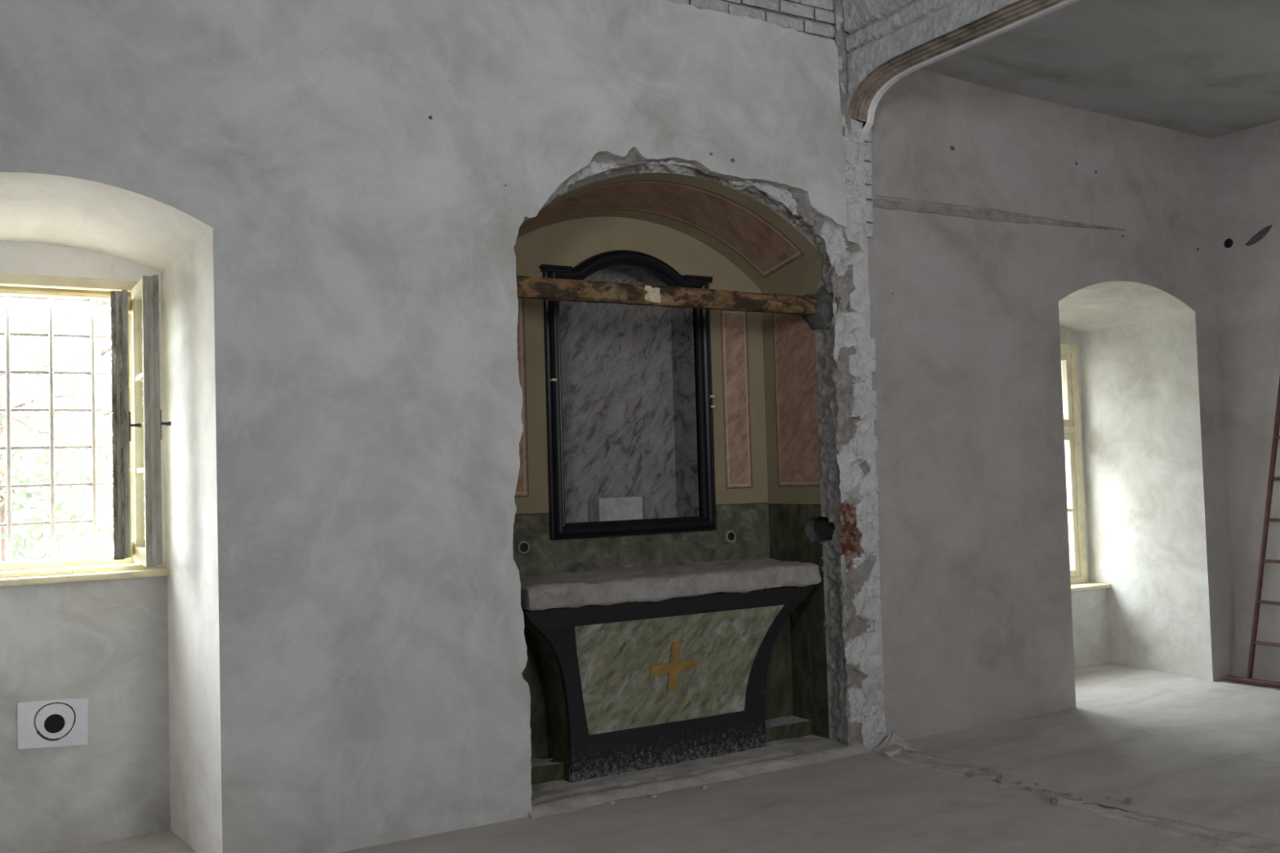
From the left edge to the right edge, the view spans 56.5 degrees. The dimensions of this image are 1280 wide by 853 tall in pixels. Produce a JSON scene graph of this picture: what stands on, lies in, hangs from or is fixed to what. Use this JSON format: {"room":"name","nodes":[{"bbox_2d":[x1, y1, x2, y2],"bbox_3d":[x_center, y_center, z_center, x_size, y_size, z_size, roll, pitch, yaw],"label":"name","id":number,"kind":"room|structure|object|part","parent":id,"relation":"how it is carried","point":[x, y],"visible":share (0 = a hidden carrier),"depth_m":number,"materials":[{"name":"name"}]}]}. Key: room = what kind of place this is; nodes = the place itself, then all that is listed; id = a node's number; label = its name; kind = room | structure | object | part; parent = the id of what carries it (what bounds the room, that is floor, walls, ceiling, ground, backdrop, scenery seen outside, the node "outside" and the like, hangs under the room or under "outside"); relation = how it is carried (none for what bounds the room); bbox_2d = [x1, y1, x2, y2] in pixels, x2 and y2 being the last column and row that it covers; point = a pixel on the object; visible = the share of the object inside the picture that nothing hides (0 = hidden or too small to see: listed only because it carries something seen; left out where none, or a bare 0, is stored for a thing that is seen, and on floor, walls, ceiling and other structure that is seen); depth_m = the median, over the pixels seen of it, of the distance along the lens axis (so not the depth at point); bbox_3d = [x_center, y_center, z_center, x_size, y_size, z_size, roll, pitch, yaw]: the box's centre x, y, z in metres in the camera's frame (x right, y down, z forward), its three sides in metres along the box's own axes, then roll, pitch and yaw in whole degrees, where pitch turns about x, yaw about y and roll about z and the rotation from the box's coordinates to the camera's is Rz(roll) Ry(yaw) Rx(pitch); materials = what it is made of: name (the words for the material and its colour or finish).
{"room":"chapel under renovation","nodes":[
{"label":"chapel under renovation","id":0,"kind":"room"},
{"bbox_2d":[0,0,886,852],"bbox_3d":[-0.706,-0.407,6.449,11.100,4.870,1.700,0,-3,-31],"label":"wall","id":1,"kind":"structure","parent":0,"point":[336,207],"depth_m":5.33,"materials":[{"name":"grey paint"}]},
{"bbox_2d":[17,697,88,749],"bbox_3d":[-2.552,1.294,5.184,0.276,0.216,0.014,0,-3,-31],"label":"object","id":2,"kind":"object","parent":1,"relation":"attached to","point":[55,722],"visible":1,"depth_m":5.18,"materials":[{"name":"white paper"}]},
{"bbox_2d":[0,273,171,586],"bbox_3d":[-2.681,0.036,5.251,1.134,1.405,0.851,0,-3,-31],"label":"window","id":3,"kind":"structure","parent":1,"relation":"in","point":[136,411],"depth_m":5.21,"materials":[{"name":"beige paint"}]},
{"bbox_2d":[0,293,113,562],"bbox_3d":[-2.866,-0.015,5.529,1.350,1.460,0.031,0,-3,-31],"label":"window grille","id":4,"kind":"object","parent":3,"relation":"attached to","point":[50,335],"visible":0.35,"depth_m":5.59,"materials":[{"name":"grey metal"}]},
{"bbox_3d":[-2.627,0.669,5.181,1.120,0.032,0.085,0,-3,-31],"label":"sill","id":5,"kind":"part","parent":3,"relation":"part of","materials":[{"name":"beige paint"}]},
{"bbox_3d":[-2.226,0.001,5.257,0.044,0.130,0.067,-1,-2,-15],"label":"handle","id":6,"kind":"part","parent":3,"relation":"part of","materials":[{"name":"metal"}]},
{"bbox_3d":[-2.069,-0.007,5.187,0.045,0.130,0.066,0,-3,-31],"label":"handle","id":7,"kind":"part","parent":3,"relation":"part of","materials":[{"name":"metal"}]},
{"bbox_2d":[517,541,529,554],"bbox_3d":[-0.618,0.641,6.318,0.068,0.068,0.013,0,-3,-31],"label":"socket","id":8,"kind":"object","parent":1,"relation":"attached to","point":[523,547],"visible":1,"depth_m":6.32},
{"bbox_2d":[589,496,643,521],"bbox_3d":[-0.137,0.474,6.850,0.288,0.136,0.120,0,-3,-31],"label":"stone block","id":9,"kind":"object","parent":1,"relation":"on","point":[624,508],"visible":0.84,"depth_m":6.79,"materials":[{"name":"white stone"}]},
{"bbox_2d":[539,249,716,539],"bbox_3d":[-0.040,-0.194,6.698,1.112,1.602,0.086,0,-3,-31],"label":"picture frame","id":10,"kind":"object","parent":1,"relation":"attached to","point":[559,529],"visible":0.96,"depth_m":6.65,"materials":[{"name":"black wood"}]},
{"bbox_2d":[515,275,817,315],"bbox_3d":[0.167,-0.683,6.286,1.985,0.108,0.098,0,-3,-31],"label":"timber beam","id":11,"kind":"structure","parent":1,"relation":"attached to","point":[529,287],"depth_m":6.20,"materials":[{"name":"brown wood"}]},
{"bbox_2d":[724,530,735,542],"bbox_3d":[0.533,0.647,7.018,0.068,0.068,0.013,0,-3,-31],"label":"socket","id":12,"kind":"object","parent":1,"relation":"attached to","point":[730,536],"visible":1,"depth_m":7.02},
{"bbox_2d":[842,0,1079,133],"bbox_3d":[3.408,-2.402,3.169,0.197,1.150,8.635,0,-3,-31],"label":"arch","id":13,"kind":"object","parent":1,"relation":"attached to","point":[887,41],"depth_m":6.34,"materials":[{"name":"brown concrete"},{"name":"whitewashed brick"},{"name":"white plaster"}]},
{"bbox_2d":[40,662,1279,852],"bbox_3d":[1.525,1.699,2.703,11.000,0.232,9.800,0,-3,-31],"label":"floor","id":14,"kind":"structure","parent":0,"point":[1197,761],"depth_m":5.64,"materials":[{"name":"concrete"}]},
{"bbox_2d":[650,794,657,798],"bbox_3d":[0.068,1.772,5.715,0.034,0.017,0.029,0,-3,-31],"label":"crumb","id":15,"kind":"object","parent":14,"relation":"on","point":[653,796],"visible":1,"depth_m":5.71,"materials":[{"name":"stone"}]},
{"bbox_2d":[519,556,821,782],"bbox_3d":[0.112,1.273,6.373,1.818,1.030,0.583,0,-3,-31],"label":"altar","id":16,"kind":"object","parent":14,"relation":"on","point":[646,676],"visible":0.95,"depth_m":6.18,"materials":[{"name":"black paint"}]},
{"bbox_3d":[0.218,1.268,6.252,1.306,0.563,0.100,0,-3,-31],"label":"panel","id":17,"kind":"part","parent":16,"relation":"part of","materials":[{"name":"green stone"}]},
{"bbox_2d":[883,744,902,757],"bbox_3d":[1.371,1.751,6.428,0.071,0.039,0.204,-3,-3,27],"label":"plaster slab piece","id":18,"kind":"object","parent":14,"relation":"on","point":[895,749],"visible":1,"depth_m":6.38,"materials":[{"name":"stone"}]},
{"bbox_2d":[871,731,920,751],"bbox_3d":[1.436,1.729,6.544,0.320,0.092,0.150,0,-3,-31],"label":"heap","id":19,"kind":"object","parent":14,"relation":"on","point":[892,740],"visible":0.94,"depth_m":6.56,"materials":[{"name":"concrete"}]},
{"bbox_2d":[965,771,973,776],"bbox_3d":[1.635,1.722,5.910,0.034,0.020,0.025,0,-3,-31],"label":"crumb","id":20,"kind":"object","parent":14,"relation":"on","point":[968,773],"visible":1,"depth_m":5.90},
{"bbox_2d":[995,777,1002,782],"bbox_3d":[1.743,1.714,5.789,0.027,0.021,0.036,-2,-2,2],"label":"crumb","id":21,"kind":"object","parent":14,"relation":"on","point":[997,779],"visible":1,"depth_m":5.78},
{"bbox_2d":[1023,786,1030,790],"bbox_3d":[1.825,1.705,5.615,0.022,0.018,0.031,0,-3,-39],"label":"crumb","id":22,"kind":"object","parent":14,"relation":"on","point":[1026,788],"visible":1,"depth_m":5.61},
{"bbox_2d":[1048,797,1057,803],"bbox_3d":[1.875,1.695,5.401,0.037,0.022,0.031,-1,-2,-14],"label":"crumb","id":23,"kind":"object","parent":14,"relation":"on","point":[1052,800],"visible":1,"depth_m":5.39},
{"bbox_2d":[1124,796,1132,804],"bbox_3d":[2.200,1.684,5.366,0.029,0.024,0.042,-2,-2,16],"label":"crumb","id":24,"kind":"object","parent":14,"relation":"on","point":[1128,800],"visible":1,"depth_m":5.35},
{"bbox_2d":[1225,375,1279,688],"bbox_3d":[4.427,0.230,7.811,0.236,3.000,1.261,0,-3,-31],"label":"ladder","id":25,"kind":"object","parent":14,"relation":"on","point":[1249,680],"visible":1,"depth_m":8.06,"materials":[{"name":"red paint"}]},
{"bbox_3d":[4.394,1.708,7.705,0.044,0.042,1.261,0,-3,-32],"label":"floor rail","id":26,"kind":"part","parent":25,"relation":"part of","materials":[{"name":"red paint"}]},
{"bbox_2d":[862,68,1237,740],"bbox_3d":[2.433,-0.211,8.411,3.700,4.150,1.690,0,-3,-31],"label":"wall","id":27,"kind":"structure","parent":0,"point":[1010,228],"depth_m":7.46,"materials":[{"name":"beige paint"}]},
{"bbox_2d":[1060,343,1111,591],"bbox_3d":[2.779,0.302,8.861,1.775,1.898,0.270,0,-3,-31],"label":"window","id":28,"kind":"structure","parent":27,"relation":"in","point":[1068,353],"depth_m":9.33,"materials":[{"name":"beige paint"}]},
{"bbox_3d":[2.731,0.292,8.944,1.720,1.870,0.080,0,-3,-31],"label":"frame","id":29,"kind":"part","parent":28,"relation":"part of","materials":[{"name":"beige paint"}]},
{"bbox_3d":[2.814,1.235,8.810,1.775,0.028,0.240,0,-3,-31],"label":"sill","id":30,"kind":"part","parent":28,"relation":"part of","materials":[{"name":"beige paint"}]},
{"bbox_2d":[920,0,1279,138],"bbox_3d":[4.560,-2.428,4.846,3.750,0.430,9.900,0,-3,-31],"label":"ceiling","id":31,"kind":"structure","parent":0,"point":[1207,68],"depth_m":6.98,"materials":[{"name":"grey paint"}]},
{"bbox_2d":[1210,120,1279,682],"bbox_3d":[6.286,-0.460,5.020,0.038,4.150,8.600,0,-3,-31],"label":"wall","id":32,"kind":"structure","parent":0,"point":[1246,163],"depth_m":8.32,"materials":[{"name":"beige paint"}]},
{"label":"outside","id":33,"kind":"structure","parent":0,"visible":0},
{"bbox_3d":[-5.610,3.577,23.684,65.000,0.355,33.000,0,-3,-31],"label":"ground","id":34,"kind":"structure","parent":33,"visible":0},
{"bbox_2d":[0,527,1,561],"bbox_3d":[-7.042,-1.228,12.866,2.302,9.003,1.926,-2,-2,7],"label":"pine tree","id":35,"kind":"object","parent":34,"relation":"on","point":[0,527],"visible":0.02,"depth_m":12.72,"materials":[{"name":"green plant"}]},
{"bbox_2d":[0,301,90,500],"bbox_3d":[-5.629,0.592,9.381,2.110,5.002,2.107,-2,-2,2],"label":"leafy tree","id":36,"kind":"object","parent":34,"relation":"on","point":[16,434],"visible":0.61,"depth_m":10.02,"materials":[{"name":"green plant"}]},
{"bbox_2d":[0,297,113,561],"bbox_3d":[-10.528,-0.363,19.404,6.884,8.005,6.937,0,-3,-31],"label":"outdoor background","id":37,"kind":"object","parent":34,"relation":"on","point":[72,396],"visible":0.41,"depth_m":19.13,"materials":[{"name":"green plant"}]},
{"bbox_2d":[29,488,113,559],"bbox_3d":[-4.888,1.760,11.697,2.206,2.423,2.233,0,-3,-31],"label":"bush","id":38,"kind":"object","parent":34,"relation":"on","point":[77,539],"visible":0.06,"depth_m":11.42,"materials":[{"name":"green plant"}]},
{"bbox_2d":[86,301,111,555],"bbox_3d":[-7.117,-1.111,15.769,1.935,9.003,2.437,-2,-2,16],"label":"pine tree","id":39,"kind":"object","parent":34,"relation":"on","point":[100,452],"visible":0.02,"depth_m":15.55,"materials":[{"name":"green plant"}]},
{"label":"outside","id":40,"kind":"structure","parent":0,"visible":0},
{"bbox_2d":[0,385,49,434],"bbox_3d":[-4.917,-0.641,7.990,1.821,1.440,0.143,-1,-2,-14],"label":"bare branch","id":41,"kind":"object","parent":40,"point":[22,422],"visible":0.89,"depth_m":8.08,"materials":[{"name":"brown wood"}]}
]}

